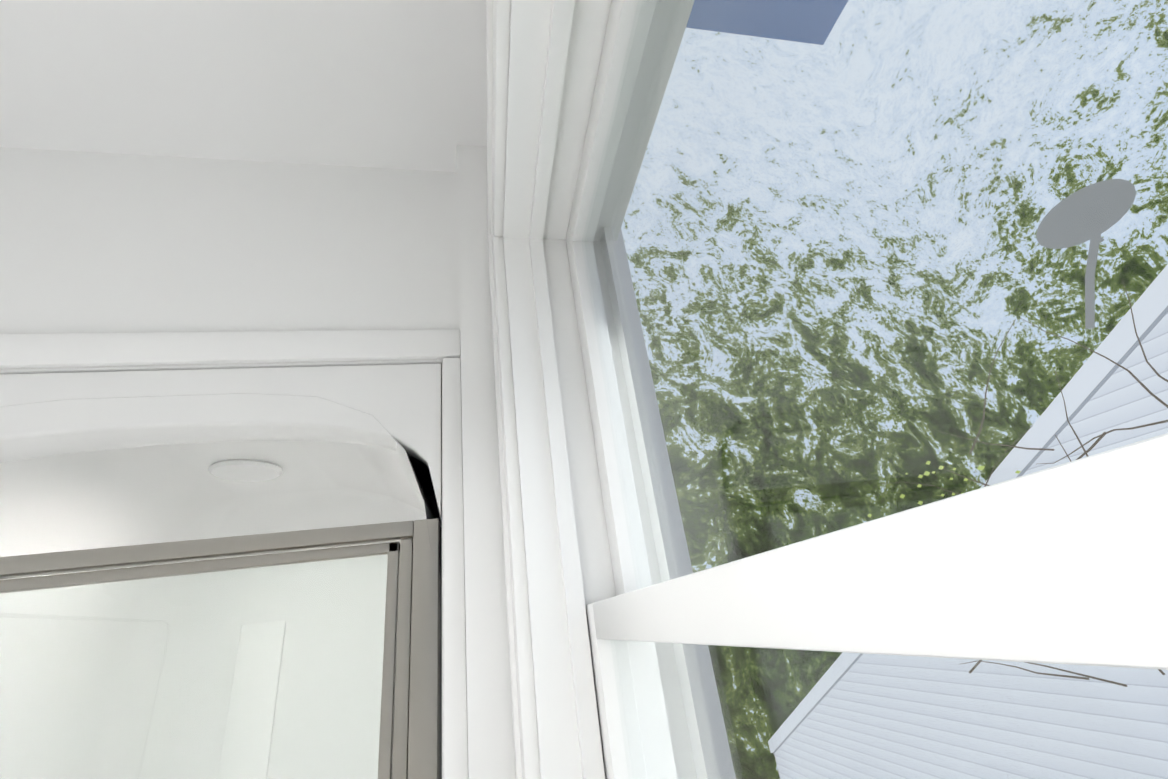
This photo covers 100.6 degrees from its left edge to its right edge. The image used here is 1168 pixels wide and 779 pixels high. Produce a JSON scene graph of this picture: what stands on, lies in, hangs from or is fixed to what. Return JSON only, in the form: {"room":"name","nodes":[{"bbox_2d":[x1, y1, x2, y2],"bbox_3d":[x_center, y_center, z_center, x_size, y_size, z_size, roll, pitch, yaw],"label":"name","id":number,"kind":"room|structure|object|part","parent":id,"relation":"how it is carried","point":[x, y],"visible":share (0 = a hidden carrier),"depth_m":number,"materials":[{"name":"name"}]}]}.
{"room":"bathroom","nodes":[
{"label":"bathroom","id":0,"kind":"room"},
{"bbox_2d":[0,0,486,171],"bbox_3d":[-0.694,-0.823,0.148,1.830,0.060,3.879,-2,-26,-12],"label":"ceiling","id":1,"kind":"structure","parent":0,"point":[396,84],"depth_m":0.79,"materials":[{"name":"white paint"}]},
{"bbox_2d":[0,147,735,778],"bbox_3d":[-0.356,0.698,0.471,1.145,2.475,0.120,-2,-26,-12],"label":"wall","id":2,"kind":"structure","parent":0,"point":[94,242],"depth_m":0.83,"materials":[{"name":"white paint"}]},
{"bbox_2d":[0,329,460,368],"bbox_3d":[-0.607,-0.062,0.727,0.820,0.053,0.012,-2,-26,-12],"label":"trim","id":3,"kind":"structure","parent":2,"relation":"attached to","point":[82,350],"depth_m":0.73,"materials":[{"name":"white wood"}]},
{"bbox_2d":[443,358,468,778],"bbox_3d":[-0.101,0.783,0.401,0.029,1.862,0.012,-2,-26,-12],"label":"trim","id":4,"kind":"structure","parent":2,"relation":"attached to","point":[455,741],"depth_m":0.64,"materials":[{"name":"white"}]},
{"bbox_2d":[486,0,1167,778],"bbox_3d":[0.090,0.076,0.182,0.204,1.236,0.938,-2,-26,-12],"label":"window","id":5,"kind":"structure","parent":2,"relation":"in","point":[542,56],"depth_m":0.27,"materials":[{"name":"white"}]},
{"bbox_2d":[487,233,521,778],"bbox_3d":[-0.077,0.285,0.571,0.024,1.238,0.014,-2,-26,-12],"label":"window band","id":6,"kind":"object","parent":5,"relation":"attached to","point":[518,769],"visible":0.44,"depth_m":0.61,"materials":[{"name":"white"}]},
{"bbox_3d":[-0.070,0.275,0.551,0.018,1.234,0.058,-2,-26,-12],"label":"casing","id":7,"kind":"part","parent":5,"relation":"part of","materials":[{"name":"white wood"}]},
{"bbox_2d":[529,236,604,778],"bbox_3d":[-0.007,0.253,0.523,0.020,1.098,0.012,-2,-26,-12],"label":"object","id":8,"kind":"object","parent":5,"relation":"attached to","point":[591,756],"visible":1,"depth_m":0.56,"materials":[{"name":"white"}]},
{"bbox_3d":[-0.067,-0.447,0.414,0.017,0.058,0.822,-2,-26,-12],"label":"casing","id":9,"kind":"part","parent":5,"relation":"part of","materials":[{"name":"white wood"}]},
{"bbox_3d":[0.057,-0.397,0.413,0.032,0.042,0.718,-2,-26,-12],"label":"upper window sash top rail","id":10,"kind":"part","parent":5,"relation":"part of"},
{"bbox_3d":[0.056,0.482,0.402,0.032,0.566,0.040,-2,-26,-12],"label":"lower window sash stile","id":11,"kind":"part","parent":5,"relation":"part of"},
{"bbox_2d":[566,222,719,778],"bbox_3d":[0.076,0.243,0.527,0.069,1.098,0.042,-2,-26,-12],"label":"window frame","id":12,"kind":"structure","parent":5,"relation":"attached to","point":[668,559],"depth_m":0.59,"materials":[{"name":"white wood"}]},
{"bbox_3d":[0.025,0.006,0.635,0.032,0.566,0.040,-2,-26,-12],"label":"upper window sash stile","id":13,"kind":"part","parent":12,"relation":"part of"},
{"bbox_3d":[0.087,0.076,0.181,0.032,0.034,0.718,-2,-26,-12],"label":"top rail of the lower window sash","id":14,"kind":"part","parent":5,"relation":"part of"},
{"bbox_2d":[457,145,515,778],"bbox_3d":[-0.037,0.646,0.455,0.125,2.475,0.064,-2,-26,-12],"label":"wall","id":15,"kind":"structure","parent":0,"point":[491,753],"depth_m":0.65,"materials":[{"name":"white paint"}]},
{"bbox_3d":[-0.378,1.449,-0.932,1.830,0.060,3.879,-2,-26,-12],"label":"floor","id":16,"kind":"structure","parent":0,"visible":0},
{"bbox_2d":[0,362,441,778],"bbox_3d":[-0.564,1.062,0.652,0.785,2.029,0.880,-2,-26,-12],"label":"shower","id":17,"kind":"object","parent":16,"relation":"on","point":[223,573],"visible":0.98,"depth_m":0.93,"materials":[{"name":"white plastic"}]},
{"bbox_3d":[-0.600,0.235,0.610,0.697,0.014,0.014,-2,-26,-12],"label":"door panel","id":18,"kind":"part","parent":17,"relation":"part of","materials":[{"name":"clear glass"}]},
{"bbox_2d":[208,459,282,481],"bbox_3d":[-0.696,0.169,1.001,0.128,0.010,0.128,-2,-26,-12],"label":"recessed light","id":19,"kind":"object","parent":17,"relation":"on","point":[224,470],"depth_m":0.99,"materials":[{"name":"white plastic"}]},
{"label":"outside","id":20,"kind":"structure","parent":0,"visible":0},
{"label":"ground","id":21,"kind":"structure","parent":20,"visible":0},
{"bbox_2d":[621,28,1034,778],"bbox_3d":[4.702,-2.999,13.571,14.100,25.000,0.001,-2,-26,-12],"label":"trees","id":22,"kind":"object","parent":21,"relation":"on","point":[855,324],"depth_m":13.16,"materials":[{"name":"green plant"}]},
{"bbox_2d":[774,313,1167,778],"bbox_3d":[6.484,0.849,3.749,5.000,9.292,13.500,-2,-26,-12],"label":"house","id":23,"kind":"structure","parent":21,"relation":"on","point":[1122,398],"depth_m":4.30,"materials":[{"name":"white wood"}]},
{"bbox_2d":[768,264,1167,754],"bbox_3d":[3.867,-0.094,3.714,0.060,7.140,13.500,-2,-26,-12],"label":"rake","id":24,"kind":"object","parent":23,"relation":"attached to","point":[1107,349],"depth_m":3.81,"materials":[{"name":"white wood"}]},
{"bbox_2d":[1059,201,1103,328],"bbox_3d":[3.530,-0.870,3.481,0.506,0.726,0.541,-2,-26,-12],"label":"mast","id":25,"kind":"object","parent":23,"relation":"attached to","point":[1089,274],"depth_m":3.53,"materials":[{"name":"grey metal"}]},
{"bbox_2d":[1036,179,1135,248],"bbox_3d":[3.533,-1.216,3.420,0.062,0.544,0.544,30,-20,-12],"label":"dish","id":26,"kind":"object","parent":25,"relation":"attached to","point":[1113,210],"depth_m":3.42,"materials":[{"name":"grey metal"}]},
{"bbox_2d":[823,0,1167,421],"bbox_3d":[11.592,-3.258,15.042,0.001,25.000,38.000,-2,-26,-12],"label":"trees","id":27,"kind":"object","parent":21,"relation":"on","point":[1028,378],"depth_m":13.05,"materials":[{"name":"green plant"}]},
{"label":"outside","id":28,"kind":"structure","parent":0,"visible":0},
{"bbox_2d":[882,280,1167,686],"bbox_3d":[2.979,0.666,2.995,1.394,2.508,3.852,-2,-26,-12],"label":"twigs","id":29,"kind":"object","parent":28,"point":[1101,436],"depth_m":3.13,"materials":[{"name":"brown wood"}]},
{"bbox_2d":[868,461,1020,516],"bbox_3d":[2.931,1.120,3.673,0.776,1.192,1.028,-2,-26,-12],"label":"leaves","id":30,"kind":"object","parent":29,"relation":"attached to","point":[980,467],"depth_m":3.82,"materials":[{"name":"green plant"}]}
]}

